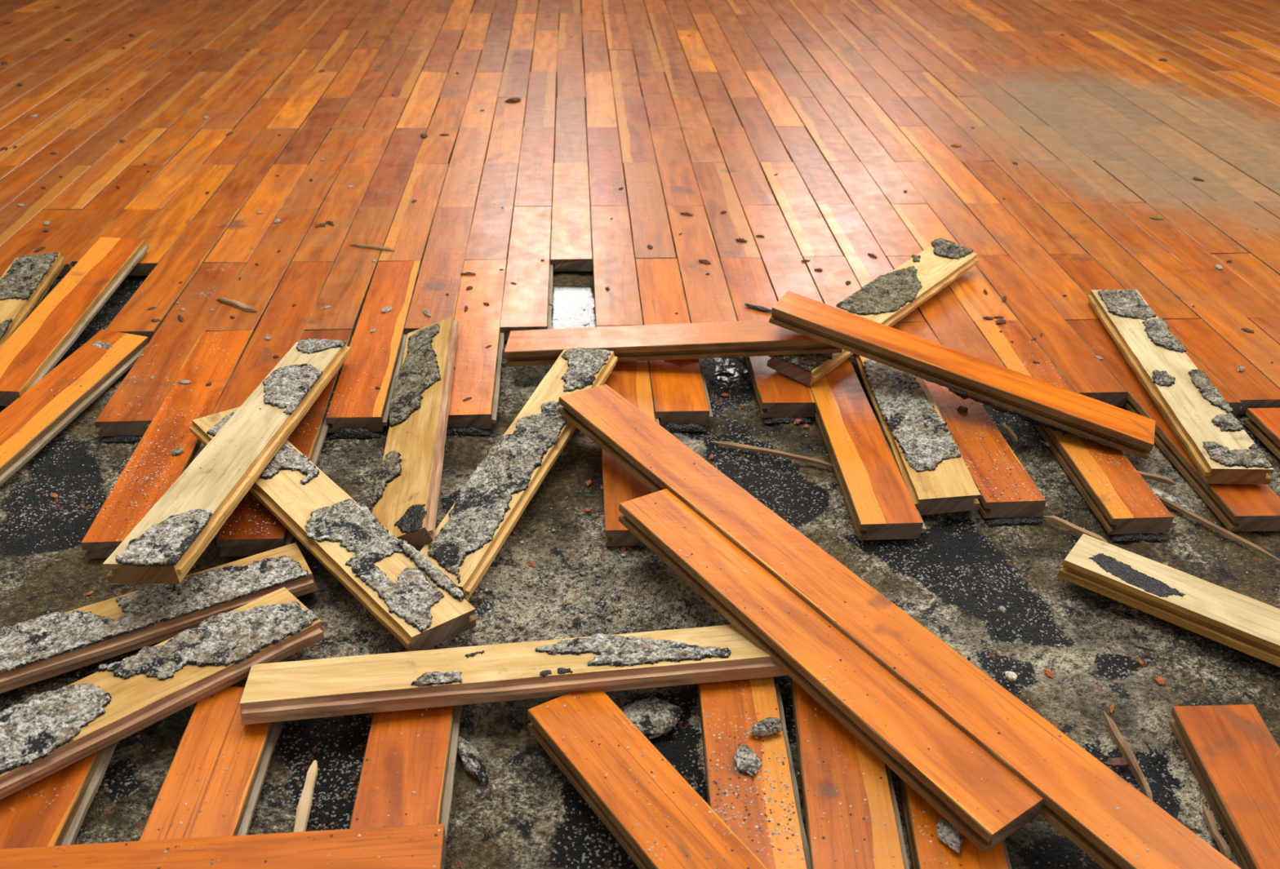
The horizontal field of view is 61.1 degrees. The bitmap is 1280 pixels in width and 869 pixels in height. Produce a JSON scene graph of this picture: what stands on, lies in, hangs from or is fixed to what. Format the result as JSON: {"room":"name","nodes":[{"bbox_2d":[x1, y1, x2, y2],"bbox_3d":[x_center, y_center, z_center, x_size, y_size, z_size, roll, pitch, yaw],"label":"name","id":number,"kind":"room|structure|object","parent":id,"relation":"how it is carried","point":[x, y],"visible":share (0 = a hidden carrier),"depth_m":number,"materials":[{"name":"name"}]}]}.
{"room":"damaged room","nodes":[
{"label":"damaged room","id":0,"kind":"room"},
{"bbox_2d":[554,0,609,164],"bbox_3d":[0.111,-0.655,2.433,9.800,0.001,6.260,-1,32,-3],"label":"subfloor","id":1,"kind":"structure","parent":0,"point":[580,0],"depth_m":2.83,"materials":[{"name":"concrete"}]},
{"bbox_2d":[35,164,164,276],"bbox_3d":[-0.963,-0.395,1.952,0.075,0.022,0.490,-1,32,-3],"label":"board","id":2,"kind":"object","parent":1,"relation":"on","point":[69,242],"visible":0.62,"depth_m":1.93,"materials":[{"name":"brown wood"}]},
{"bbox_2d":[71,208,161,266],"bbox_3d":[-0.886,-0.333,1.856,0.076,0.022,0.235,-1,32,-3],"label":"board","id":3,"kind":"object","parent":1,"relation":"on","point":[128,223],"visible":0.46,"depth_m":1.88,"materials":[{"name":"brown wood"}]},
{"bbox_2d":[127,164,236,275],"bbox_3d":[-0.823,-0.398,1.959,0.076,0.022,0.490,-1,32,-3],"label":"board","id":4,"kind":"object","parent":1,"relation":"on","point":[164,230],"visible":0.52,"depth_m":1.93,"materials":[{"name":"brown wood"}]},
{"bbox_2d":[550,163,593,271],"bbox_3d":[-0.124,-0.410,1.997,0.076,0.022,0.490,-1,32,-3],"label":"board","id":5,"kind":"object","parent":1,"relation":"on","point":[571,247],"visible":0.87,"depth_m":1.94,"materials":[{"name":"brown wood"}]},
{"bbox_2d":[0,0,1279,389],"bbox_3d":[0.046,-1.115,3.115,9.801,0.024,4.580,-1,32,-3],"label":"floor","id":6,"kind":"structure","parent":0,"point":[854,105],"depth_m":2.40,"materials":[{"name":"brown wood"}]},
{"bbox_2d":[349,243,395,251],"bbox_3d":[-0.447,-0.313,1.808,0.084,0.005,0.007,9,33,13],"label":"wood splinter","id":7,"kind":"object","parent":6,"relation":"on","point":[356,245],"visible":1,"depth_m":1.81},
{"bbox_2d":[420,133,427,137],"bbox_3d":[-0.464,-0.644,2.331,0.016,0.007,0.030,-7,33,-13],"label":"crumb","id":8,"kind":"object","parent":6,"relation":"on","point":[423,135],"visible":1,"depth_m":2.33,"materials":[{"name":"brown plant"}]},
{"bbox_2d":[504,97,521,102],"bbox_3d":[-0.301,-0.795,2.571,0.040,0.009,0.022,-10,34,-17],"label":"crumb","id":9,"kind":"object","parent":6,"relation":"on","point":[512,100],"visible":1,"depth_m":2.57,"materials":[{"name":"brown wood"}]},
{"bbox_2d":[950,143,961,146],"bbox_3d":[0.677,-0.621,2.324,0.024,0.005,0.013,-1,32,-2],"label":"crumb","id":10,"kind":"object","parent":6,"relation":"on","point":[955,144],"visible":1,"depth_m":2.32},
{"bbox_2d":[982,316,993,319],"bbox_3d":[0.519,-0.174,1.616,0.016,0.004,0.009,7,33,9],"label":"crumb","id":11,"kind":"object","parent":6,"relation":"on","point":[984,317],"visible":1,"depth_m":1.61,"materials":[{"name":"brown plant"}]},
{"bbox_2d":[1215,264,1222,269],"bbox_3d":[0.955,-0.278,1.789,0.012,0.005,0.022,4,32,5],"label":"crumb","id":12,"kind":"object","parent":6,"relation":"on","point":[1217,266],"visible":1,"depth_m":1.79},
{"bbox_2d":[1240,328,1254,333],"bbox_3d":[0.892,-0.154,1.592,0.019,0.004,0.010,29,42,36],"label":"crumb","id":13,"kind":"object","parent":6,"relation":"on","point":[1246,330],"visible":1,"depth_m":1.59,"materials":[{"name":"brown wood"}]},
{"bbox_2d":[0,266,1279,868],"bbox_3d":[-0.045,0.070,1.266,2.457,0.016,1.455,-1,32,-3],"label":"subfloor","id":14,"kind":"structure","parent":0,"point":[121,810],"depth_m":1.11,"materials":[{"name":"concrete"}]},
{"bbox_2d":[0,252,65,347],"bbox_3d":[-0.916,-0.140,1.522,0.076,0.050,0.492,-4,33,-7],"label":"board","id":15,"kind":"object","parent":14,"relation":"on","point":[28,279],"visible":1,"depth_m":1.62,"materials":[{"name":"brown wood"}]},
{"bbox_2d":[0,209,81,278],"bbox_3d":[-1.019,-0.262,1.741,0.076,0.022,0.490,-1,32,-3],"label":"board","id":16,"kind":"object","parent":14,"relation":"on","point":[31,237],"visible":0.53,"depth_m":1.84,"materials":[{"name":"brown wood"}]},
{"bbox_2d":[34,246,45,251],"bbox_3d":[-0.989,-0.306,1.786,0.006,0.005,0.022,14,35,20],"label":"crumb","id":17,"kind":"object","parent":16,"relation":"on","point":[38,249],"visible":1,"depth_m":1.78,"materials":[{"name":"brown wood"}]},
{"bbox_2d":[49,493,57,498],"bbox_3d":[-0.678,0.070,1.255,0.014,0.003,0.008,19,36,26],"label":"crumb","id":18,"kind":"object","parent":14,"relation":"on","point":[53,495],"visible":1,"depth_m":1.25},
{"bbox_2d":[0,742,118,849],"bbox_3d":[-0.475,0.340,0.801,0.075,0.022,0.332,-1,32,-3],"label":"board","id":19,"kind":"object","parent":14,"relation":"on","point":[51,811],"visible":0.41,"depth_m":0.86,"materials":[{"name":"brown wood"}]},
{"bbox_2d":[0,236,148,406],"bbox_3d":[-0.830,-0.179,1.574,0.076,0.035,0.485,-1,32,-3],"label":"board","id":20,"kind":"object","parent":14,"relation":"on","point":[41,341],"visible":0.99,"depth_m":1.54,"materials":[{"name":"brown wood"}]},
{"bbox_2d":[0,329,148,487],"bbox_3d":[-0.759,-0.003,1.333,0.076,0.031,0.491,5,33,6],"label":"board","id":21,"kind":"object","parent":14,"relation":"on","point":[23,415],"visible":0.98,"depth_m":1.39,"materials":[{"name":"brown wood"}]},
{"bbox_2d":[93,341,112,348],"bbox_3d":[-0.746,-0.124,1.500,0.039,0.004,0.018,15,35,21],"label":"flake","id":22,"kind":"object","parent":21,"relation":"on","point":[97,344],"visible":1,"depth_m":1.50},
{"bbox_2d":[83,591,93,596],"bbox_3d":[-0.563,0.162,1.107,0.011,0.002,0.006,-26,41,-36],"label":"crumb","id":23,"kind":"object","parent":14,"relation":"on","point":[91,593],"visible":1,"depth_m":1.11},
{"bbox_2d":[0,542,318,693],"bbox_3d":[-0.555,0.198,1.012,0.491,0.036,0.079,-17,36,-25],"label":"board","id":24,"kind":"object","parent":14,"relation":"on","point":[51,645],"visible":0.99,"depth_m":1.03,"materials":[{"name":"brown wood"}]},
{"bbox_2d":[0,587,324,799],"bbox_3d":[-0.499,0.252,0.888,0.493,0.033,0.078,-26,41,-35],"label":"board","id":25,"kind":"object","parent":14,"relation":"on","point":[42,735],"visible":1,"depth_m":0.93,"materials":[{"name":"brown wood"}]},
{"bbox_2d":[80,330,253,559],"bbox_3d":[-0.568,-0.009,1.351,0.076,0.022,0.490,-2,32,-4],"label":"board","id":26,"kind":"object","parent":14,"relation":"on","point":[216,355],"visible":0.69,"depth_m":1.30,"materials":[{"name":"brown wood"}]},
{"bbox_2d":[170,448,183,455],"bbox_3d":[-0.546,0.019,1.280,0.013,0.004,0.014,-1,32,-3],"label":"flake","id":27,"kind":"object","parent":26,"relation":"on","point":[175,451],"visible":1,"depth_m":1.28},
{"bbox_2d":[177,379,191,384],"bbox_3d":[-0.598,-0.070,1.422,0.018,0.004,0.010,4,32,5],"label":"crumb","id":28,"kind":"object","parent":26,"relation":"on","point":[184,382],"visible":1,"depth_m":1.42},
{"bbox_2d":[93,262,246,443],"bbox_3d":[-0.653,-0.134,1.551,0.076,0.026,0.499,-1,32,-4],"label":"board","id":29,"kind":"object","parent":14,"relation":"on","point":[211,282],"visible":0.78,"depth_m":1.48,"materials":[{"name":"brown wood"}]},
{"bbox_2d":[216,297,257,311],"bbox_3d":[-0.603,-0.195,1.616,0.082,0.007,0.011,18,36,25],"label":"wood splinter","id":30,"kind":"object","parent":29,"relation":"on","point":[235,304],"visible":1,"depth_m":1.61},
{"bbox_2d":[106,208,240,342],"bbox_3d":[-0.739,-0.268,1.756,0.076,0.022,0.490,-1,32,-3],"label":"board","id":31,"kind":"object","parent":14,"relation":"on","point":[162,289],"visible":0.62,"depth_m":1.71,"materials":[{"name":"brown wood"}]},
{"bbox_2d":[138,686,284,840],"bbox_3d":[-0.346,0.323,0.832,0.076,0.028,0.332,0,32,-2],"label":"board","id":32,"kind":"object","parent":14,"relation":"on","point":[247,750],"visible":0.77,"depth_m":0.89,"materials":[{"name":"brown wood"}]},
{"bbox_2d":[211,262,333,414],"bbox_3d":[-0.514,-0.141,1.561,0.075,0.022,0.490,-1,32,-4],"label":"board","id":33,"kind":"object","parent":14,"relation":"on","point":[302,283],"visible":0.56,"depth_m":1.56,"materials":[{"name":"brown wood"}]},
{"bbox_2d":[216,329,352,557],"bbox_3d":[-0.428,-0.010,1.359,0.076,0.022,0.490,-1,32,-4],"label":"board","id":34,"kind":"object","parent":14,"relation":"on","point":[308,436],"visible":0.27,"depth_m":1.19,"materials":[{"name":"brown wood"}]},
{"bbox_2d":[102,337,351,584],"bbox_3d":[-0.443,0.005,1.235,0.076,0.065,0.521,3,32,3],"label":"board","id":35,"kind":"object","parent":34,"relation":"on","point":[163,547],"visible":1,"depth_m":1.15,"materials":[{"name":"brown wood"}]},
{"bbox_2d":[189,406,475,651],"bbox_3d":[-0.347,0.082,1.165,0.078,0.034,0.492,-25,41,-35],"label":"board","id":36,"kind":"object","parent":34,"relation":"on","point":[417,603],"visible":0.98,"depth_m":1.09,"materials":[{"name":"brown wood"}]},
{"bbox_2d":[293,760,317,832],"bbox_3d":[-0.268,0.299,0.865,0.010,0.025,0.078,0,32,-1],"label":"wood splinter","id":37,"kind":"object","parent":14,"relation":"on","point":[304,807],"visible":0.73,"depth_m":0.87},
{"bbox_2d":[325,261,421,439],"bbox_3d":[-0.373,-0.139,1.566,0.076,0.026,0.499,-1,32,-4],"label":"board","id":38,"kind":"object","parent":14,"relation":"on","point":[393,284],"visible":0.94,"depth_m":1.49,"materials":[{"name":"brown wood"}]},
{"bbox_2d":[381,306,391,312],"bbox_3d":[-0.376,-0.187,1.612,0.013,0.005,0.023,15,35,21],"label":"crumb","id":39,"kind":"object","parent":38,"relation":"on","point":[385,309],"visible":1,"depth_m":1.61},
{"bbox_2d":[349,705,462,840],"bbox_3d":[-0.188,0.322,0.839,0.075,0.022,0.332,-2,32,-2],"label":"board","id":40,"kind":"object","parent":14,"relation":"on","point":[415,760],"visible":0.71,"depth_m":0.89,"materials":[{"name":"brown wood"}]},
{"bbox_2d":[0,824,446,868],"bbox_3d":[-0.314,0.322,0.780,0.341,0.029,0.075,-2,32,-5],"label":"board","id":41,"kind":"object","parent":40,"relation":"on","point":[395,846],"visible":1,"depth_m":0.79,"materials":[{"name":"brown wood"}]},
{"bbox_2d":[371,316,458,549],"bbox_3d":[-0.275,-0.017,1.342,0.078,0.050,0.494,-2,32,-5],"label":"board","id":42,"kind":"object","parent":14,"relation":"on","point":[405,496],"visible":0.99,"depth_m":1.29,"materials":[{"name":"brown wood"}]},
{"bbox_2d":[404,207,475,333],"bbox_3d":[-0.319,-0.275,1.779,0.076,0.022,0.490,-1,32,-3],"label":"board","id":43,"kind":"object","parent":14,"relation":"on","point":[442,266],"visible":0.64,"depth_m":1.74,"materials":[{"name":"brown wood"}]},
{"bbox_2d":[422,309,431,316],"bbox_3d":[-0.315,-0.181,1.604,0.008,0.006,0.027,-17,36,-26],"label":"crumb","id":44,"kind":"object","parent":43,"relation":"on","point":[425,312],"visible":1,"depth_m":1.60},
{"bbox_2d":[457,736,488,785],"bbox_3d":[-0.144,0.276,0.925,0.016,0.010,0.059,-18,37,-27],"label":"flake","id":45,"kind":"object","parent":14,"relation":"on","point":[471,759],"visible":1,"depth_m":0.92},
{"bbox_2d":[446,259,506,435],"bbox_3d":[-0.234,-0.142,1.573,0.075,0.026,0.499,-1,32,-3],"label":"board","id":46,"kind":"object","parent":14,"relation":"on","point":[479,328],"visible":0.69,"depth_m":1.51,"materials":[{"name":"brown wood"}]},
{"bbox_2d":[460,271,475,275],"bbox_3d":[-0.273,-0.256,1.724,0.026,0.005,0.008,0,32,-2],"label":"crumb","id":47,"kind":"object","parent":46,"relation":"on","point":[468,273],"visible":1,"depth_m":1.72,"materials":[{"name":"brown wood"}]},
{"bbox_2d":[240,624,788,725],"bbox_3d":[-0.101,0.211,0.975,0.489,0.041,0.068,-4,33,-7],"label":"board","id":48,"kind":"object","parent":14,"relation":"on","point":[282,691],"visible":1,"depth_m":0.96,"materials":[{"name":"brown wood"}]},
{"bbox_2d":[419,346,617,601],"bbox_3d":[-0.136,0.025,1.274,0.078,0.062,0.468,10,34,15],"label":"board","id":49,"kind":"object","parent":14,"relation":"on","point":[492,500],"visible":0.97,"depth_m":1.22,"materials":[{"name":"brown wood"}]},
{"bbox_2d":[499,206,553,340],"bbox_3d":[-0.180,-0.278,1.786,0.075,0.022,0.490,-1,32,-3],"label":"board","id":50,"kind":"object","parent":14,"relation":"on","point":[526,306],"visible":0.88,"depth_m":1.73,"materials":[{"name":"brown wood"}]},
{"bbox_2d":[526,560,536,568],"bbox_3d":[-0.117,0.138,1.160,0.019,0.004,0.006,22,38,30],"label":"crumb","id":51,"kind":"object","parent":14,"relation":"on","point":[530,564],"visible":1,"depth_m":1.16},
{"bbox_2d":[582,507,591,512],"bbox_3d":[-0.060,0.086,1.237,0.010,0.004,0.007,5,33,7],"label":"crumb","id":52,"kind":"object","parent":14,"relation":"on","point":[586,509],"visible":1,"depth_m":1.24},
{"bbox_2d":[18,337,1157,868],"bbox_3d":[-0.152,0.131,1.062,1.388,0.071,0.985,7,33,9],"label":"dust grit","id":53,"kind":"object","parent":14,"relation":"on","point":[147,477],"visible":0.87,"depth_m":0.89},
{"bbox_2d":[585,480,591,486],"bbox_3d":[-0.061,0.057,1.282,0.007,0.003,0.013,7,33,9],"label":"crumb","id":54,"kind":"object","parent":14,"relation":"on","point":[588,482],"visible":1,"depth_m":1.28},
{"bbox_2d":[595,325,659,546],"bbox_3d":[-0.013,-0.018,1.380,0.076,0.022,0.490,-1,32,-3],"label":"board","id":55,"kind":"object","parent":14,"relation":"on","point":[631,380],"visible":0.34,"depth_m":1.26,"materials":[{"name":"brown wood"}]},
{"bbox_2d":[0,271,1279,868],"bbox_3d":[-0.038,0.073,1.260,2.252,0.017,1.322,-1,32,-3],"label":"mortar grit","id":56,"kind":"object","parent":14,"relation":"on","point":[613,597],"visible":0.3,"depth_m":1.10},
{"bbox_2d":[527,689,768,868],"bbox_3d":[0.043,0.316,0.809,0.076,0.056,0.400,-19,37,-28],"label":"board","id":57,"kind":"object","parent":14,"relation":"on","point":[585,763],"visible":1,"depth_m":0.86,"materials":[{"name":"brown wood"}]},
{"bbox_2d":[620,695,683,739],"bbox_3d":[0.010,0.250,0.965,0.058,0.010,0.044,-18,37,-27],"label":"flake","id":58,"kind":"object","parent":14,"relation":"on","point":[653,717],"visible":0.8,"depth_m":0.96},
{"bbox_2d":[504,320,842,366],"bbox_3d":[0.044,-0.128,1.478,0.452,0.061,0.076,2,32,2],"label":"board","id":59,"kind":"object","parent":14,"relation":"on","point":[757,338],"visible":0.9,"depth_m":1.46,"materials":[{"name":"brown wood"}]},
{"bbox_2d":[768,290,1155,459],"bbox_3d":[0.403,-0.082,1.379,0.484,0.101,0.080,15,35,20],"label":"board","id":60,"kind":"object","parent":59,"relation":"on","point":[1037,402],"visible":1,"depth_m":1.36,"materials":[{"name":"brown wood"}]},
{"bbox_2d":[635,258,713,432],"bbox_3d":[0.043,-0.147,1.588,0.076,0.026,0.499,-1,32,-3],"label":"board","id":61,"kind":"object","parent":14,"relation":"on","point":[681,400],"visible":0.72,"depth_m":1.48,"materials":[{"name":"brown wood"}]},
{"bbox_2d":[666,205,737,323],"bbox_3d":[0.099,-0.283,1.801,0.076,0.022,0.490,-1,32,-3],"label":"board","id":62,"kind":"object","parent":14,"relation":"on","point":[708,297],"visible":0.66,"depth_m":1.76,"materials":[{"name":"brown wood"}]},
{"bbox_2d":[680,212,693,216],"bbox_3d":[0.084,-0.399,1.959,0.026,0.005,0.008,13,34,18],"label":"crumb","id":63,"kind":"object","parent":62,"relation":"on","point":[687,214],"visible":1,"depth_m":1.96,"materials":[{"name":"brown plant"}]},
{"bbox_2d":[698,259,711,264],"bbox_3d":[0.106,-0.284,1.778,0.023,0.005,0.013,17,35,23],"label":"crumb","id":64,"kind":"object","parent":62,"relation":"on","point":[704,261],"visible":1,"depth_m":1.77,"materials":[{"name":"brown wood"}]},
{"bbox_2d":[697,677,811,868],"bbox_3d":[0.094,0.316,0.857,0.076,0.022,0.332,0,32,-1],"label":"board","id":65,"kind":"object","parent":14,"relation":"on","point":[726,704],"visible":0.84,"depth_m":0.90,"materials":[{"name":"brown wood"}]},
{"bbox_2d":[733,745,761,776],"bbox_3d":[0.089,0.270,0.902,0.024,0.002,0.027,18,36,24],"label":"flake","id":66,"kind":"object","parent":65,"relation":"on","point":[747,761],"visible":1,"depth_m":0.90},
{"bbox_2d":[749,717,782,736],"bbox_3d":[0.108,0.248,0.927,0.031,0.009,0.016,-7,33,-13],"label":"flake","id":67,"kind":"object","parent":65,"relation":"on","point":[769,726],"visible":1,"depth_m":0.92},
{"bbox_2d":[720,257,816,423],"bbox_3d":[0.182,-0.154,1.603,0.075,0.026,0.482,-1,32,-3],"label":"board","id":68,"kind":"object","parent":14,"relation":"on","point":[780,397],"visible":0.74,"depth_m":1.49,"materials":[{"name":"brown wood"}]},
{"bbox_2d":[744,303,771,311],"bbox_3d":[0.178,-0.191,1.631,0.047,0.004,0.011,17,36,23],"label":"flake","id":69,"kind":"object","parent":68,"relation":"on","point":[754,307],"visible":0.98,"depth_m":1.63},
{"bbox_2d":[710,440,832,466],"bbox_3d":[0.161,0.021,1.334,0.155,0.006,0.008,11,34,18],"label":"wood splinter","id":70,"kind":"object","parent":14,"relation":"on","point":[728,444],"visible":1,"depth_m":1.33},
{"bbox_2d":[794,418,801,424],"bbox_3d":[0.205,-0.018,1.407,0.008,0.004,0.012,25,40,33],"label":"crumb","id":71,"kind":"object","parent":14,"relation":"on","point":[797,421],"visible":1,"depth_m":1.40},
{"bbox_2d":[803,256,861,307],"bbox_3d":[0.315,-0.235,1.730,0.076,0.022,0.196,-1,32,-3],"label":"board","id":72,"kind":"object","parent":14,"relation":"on","point":[830,284],"visible":0.56,"depth_m":1.73,"materials":[{"name":"brown wood"}]},
{"bbox_2d":[790,677,909,868],"bbox_3d":[0.170,0.303,0.872,0.076,0.026,0.301,2,32,2],"label":"board","id":73,"kind":"object","parent":14,"relation":"on","point":[884,845],"visible":0.69,"depth_m":0.87,"materials":[{"name":"brown wood"}]},
{"bbox_2d":[809,357,926,540],"bbox_3d":[0.265,-0.024,1.395,0.076,0.022,0.490,-1,32,-3],"label":"board","id":74,"kind":"object","parent":14,"relation":"on","point":[880,505],"visible":0.66,"depth_m":1.29,"materials":[{"name":"brown wood"}]},
{"bbox_2d":[766,237,977,386],"bbox_3d":[0.358,-0.193,1.601,0.078,0.042,0.503,24,39,32],"label":"board","id":75,"kind":"object","parent":74,"relation":"on","point":[886,300],"visible":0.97,"depth_m":1.61,"materials":[{"name":"brown wood"}]},
{"bbox_2d":[558,384,1240,868],"bbox_3d":[0.189,0.157,1.034,0.076,0.055,0.871,-21,38,-30],"label":"board","id":76,"kind":"object","parent":14,"relation":"on","point":[1081,795],"visible":0.96,"depth_m":0.96,"materials":[{"name":"brown wood"}]},
{"bbox_2d":[617,488,1044,853],"bbox_3d":[0.149,0.185,0.991,0.076,0.043,0.484,-20,38,-30],"label":"board","id":77,"kind":"object","parent":76,"relation":"on","point":[900,727],"visible":0.97,"depth_m":0.94,"materials":[{"name":"brown wood"}]},
{"bbox_2d":[853,354,980,515],"bbox_3d":[0.340,-0.027,1.380,0.076,0.036,0.387,0,32,-2],"label":"board","id":78,"kind":"object","parent":14,"relation":"on","point":[937,478],"visible":0.93,"depth_m":1.30,"materials":[{"name":"brown wood"}]},
{"bbox_2d":[886,256,1004,367],"bbox_3d":[0.460,-0.185,1.654,0.076,0.022,0.392,-1,32,-3],"label":"board","id":79,"kind":"object","parent":14,"relation":"on","point":[943,313],"visible":0.38,"depth_m":1.60,"materials":[{"name":"brown wood"}]},
{"bbox_2d":[896,774,1011,868],"bbox_3d":[0.247,0.348,0.813,0.075,0.026,0.330,3,32,3],"label":"board","id":80,"kind":"object","parent":14,"relation":"on","point":[924,855],"visible":0.34,"depth_m":0.84,"materials":[{"name":"brown wood"}]},
{"bbox_2d":[936,818,962,853],"bbox_3d":[0.241,0.310,0.841,0.020,0.004,0.032,-1,32,-3],"label":"flake","id":81,"kind":"object","parent":80,"relation":"on","point":[947,833],"visible":1,"depth_m":0.84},
{"bbox_2d":[891,321,1048,525],"bbox_3d":[0.410,-0.032,1.416,0.076,0.026,0.462,-2,32,-4],"label":"board","id":82,"kind":"object","parent":14,"relation":"on","point":[973,420],"visible":0.62,"depth_m":1.29,"materials":[{"name":"brown wood"}]},
{"bbox_2d":[956,406,968,412],"bbox_3d":[0.413,-0.033,1.388,0.014,0.005,0.009,4,32,5],"label":"crumb","id":83,"kind":"object","parent":82,"relation":"on","point":[962,409],"visible":1,"depth_m":1.39,"materials":[{"name":"brown plant"}]},
{"bbox_2d":[998,605,1006,613],"bbox_3d":[0.366,0.176,1.097,0.008,0.004,0.008,25,40,33],"label":"pebble","id":84,"kind":"object","parent":14,"relation":"on","point":[1002,609],"visible":1,"depth_m":1.09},
{"bbox_2d":[1000,422,1017,441],"bbox_3d":[0.469,-0.004,1.379,0.005,0.008,0.044,-5,33,-10],"label":"wood splinter","id":85,"kind":"object","parent":14,"relation":"on","point":[1003,426],"visible":1,"depth_m":1.38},
{"bbox_2d":[1004,671,1017,681],"bbox_3d":[0.348,0.226,1.017,0.010,0.005,0.012,-1,32,-3],"label":"pebble","id":86,"kind":"object","parent":14,"relation":"on","point":[1011,676],"visible":1,"depth_m":1.01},
{"bbox_2d":[1044,668,1053,678],"bbox_3d":[0.390,0.227,1.033,0.007,0.003,0.013,-11,34,-19],"label":"crumb","id":87,"kind":"object","parent":14,"relation":"on","point":[1049,673],"visible":1,"depth_m":1.03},
{"bbox_2d":[974,255,1128,408],"bbox_3d":[0.602,-0.165,1.630,0.076,0.026,0.469,-1,32,-3],"label":"board","id":88,"kind":"object","parent":14,"relation":"on","point":[1085,373],"visible":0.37,"depth_m":1.58,"materials":[{"name":"brown wood"}]},
{"bbox_2d":[973,320,1176,542],"bbox_3d":[0.546,-0.025,1.407,0.076,0.026,0.499,-1,32,-3],"label":"board","id":89,"kind":"object","parent":14,"relation":"on","point":[1018,356],"visible":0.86,"depth_m":1.28,"materials":[{"name":"brown wood"}]},
{"bbox_2d":[995,319,1005,324],"bbox_3d":[0.532,-0.167,1.603,0.020,0.005,0.012,-19,37,-28],"label":"crumb","id":90,"kind":"object","parent":89,"relation":"on","point":[1000,322],"visible":1,"depth_m":1.60,"materials":[{"name":"brown plant"}]},
{"bbox_2d":[1112,462,1176,485],"bbox_3d":[0.588,0.045,1.276,0.081,0.006,0.007,18,36,25],"label":"wood splinter","id":91,"kind":"object","parent":89,"relation":"on","point":[1149,476],"visible":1,"depth_m":1.27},
{"bbox_2d":[1042,515,1108,543],"bbox_3d":[0.485,0.105,1.206,0.078,0.007,0.007,27,41,37],"label":"wood splinter","id":92,"kind":"object","parent":14,"relation":"on","point":[1054,519],"visible":0.84,"depth_m":1.21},
{"bbox_2d":[1110,704,1114,713],"bbox_3d":[0.432,0.251,0.992,0.004,0.003,0.013,15,35,22],"label":"crumb","id":93,"kind":"object","parent":14,"relation":"on","point":[1112,708],"visible":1,"depth_m":0.99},
{"bbox_2d":[1040,440,1194,512],"bbox_3d":[0.571,0.046,1.304,0.016,0.007,0.195,-24,40,-34],"label":"wood splinter","id":94,"kind":"object","parent":14,"relation":"on","point":[1158,492],"visible":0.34,"depth_m":1.26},
{"bbox_2d":[1106,757,1137,768],"bbox_3d":[0.415,0.281,0.933,0.028,0.003,0.010,-3,33,-6],"label":"wood splinter","id":95,"kind":"object","parent":14,"relation":"on","point":[1118,762],"visible":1,"depth_m":0.93,"materials":[{"name":"brown wood"}]},
{"bbox_2d":[1102,711,1152,800],"bbox_3d":[0.421,0.276,0.936,0.008,0.008,0.108,1,31,-1],"label":"wood splinter","id":96,"kind":"object","parent":14,"relation":"on","point":[1126,751],"visible":0.91,"depth_m":0.93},
{"bbox_2d":[1050,254,1242,417],"bbox_3d":[0.742,-0.163,1.628,0.076,0.022,0.490,-1,32,-3],"label":"board","id":97,"kind":"object","parent":14,"relation":"on","point":[1088,274],"visible":0.27,"depth_m":1.74,"materials":[{"name":"brown wood"}]},
{"bbox_2d":[1155,675,1165,685],"bbox_3d":[0.490,0.231,1.021,0.008,0.004,0.014,-5,33,-9],"label":"crumb","id":98,"kind":"object","parent":14,"relation":"on","point":[1160,681],"visible":1,"depth_m":1.02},
{"bbox_2d":[1057,533,1279,667],"bbox_3d":[0.652,0.209,1.026,0.492,0.034,0.076,23,38,30],"label":"board","id":99,"kind":"object","parent":14,"relation":"on","point":[1247,625],"visible":1,"depth_m":1.08,"materials":[{"name":"brown wood"}]},
{"bbox_2d":[1066,320,1279,531],"bbox_3d":[0.685,-0.031,1.418,0.076,0.022,0.491,-1,32,-3],"label":"board","id":100,"kind":"object","parent":14,"relation":"on","point":[1239,507],"visible":0.48,"depth_m":1.31,"materials":[{"name":"brown wood"}]},
{"bbox_2d":[1087,288,1274,484],"bbox_3d":[0.703,-0.084,1.449,0.077,0.032,0.491,3,32,3],"label":"board","id":101,"kind":"object","parent":100,"relation":"on","point":[1204,424],"visible":1,"depth_m":1.39,"materials":[{"name":"brown wood"}]},
{"bbox_2d":[1201,805,1229,859],"bbox_3d":[0.463,0.319,0.872,0.006,0.006,0.052,3,32,3],"label":"wood splinter","id":102,"kind":"object","parent":14,"relation":"on","point":[1208,816],"visible":0.95,"depth_m":0.87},
{"bbox_2d":[1156,495,1279,562],"bbox_3d":[0.608,0.077,1.260,0.006,0.006,0.284,-22,39,-31],"label":"wood splinter","id":103,"kind":"object","parent":14,"relation":"on","point":[1182,510],"visible":0.49,"depth_m":1.22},
{"bbox_2d":[1164,319,1279,414],"bbox_3d":[0.818,-0.100,1.531,0.076,0.022,0.240,-1,32,-3],"label":"board","id":104,"kind":"object","parent":14,"relation":"on","point":[1250,386],"visible":0.64,"depth_m":1.51,"materials":[{"name":"brown wood"}]},
{"bbox_2d":[1237,366,1244,371],"bbox_3d":[0.826,-0.091,1.490,0.013,0.005,0.008,-24,40,-34],"label":"crumb","id":105,"kind":"object","parent":104,"relation":"on","point":[1240,368],"visible":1,"depth_m":1.49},
{"bbox_2d":[1168,704,1279,868],"bbox_3d":[0.506,0.338,0.825,0.076,0.032,0.332,1,32,1],"label":"board","id":106,"kind":"object","parent":14,"relation":"on","point":[1232,753],"visible":1,"depth_m":0.90,"materials":[{"name":"brown wood"}]},
{"bbox_2d":[1242,408,1279,459],"bbox_3d":[0.839,0.099,1.218,0.076,0.022,0.470,-1,32,-3],"label":"board","id":107,"kind":"object","parent":14,"relation":"on","point":[1264,423],"visible":1,"depth_m":1.38,"materials":[{"name":"brown wood"}]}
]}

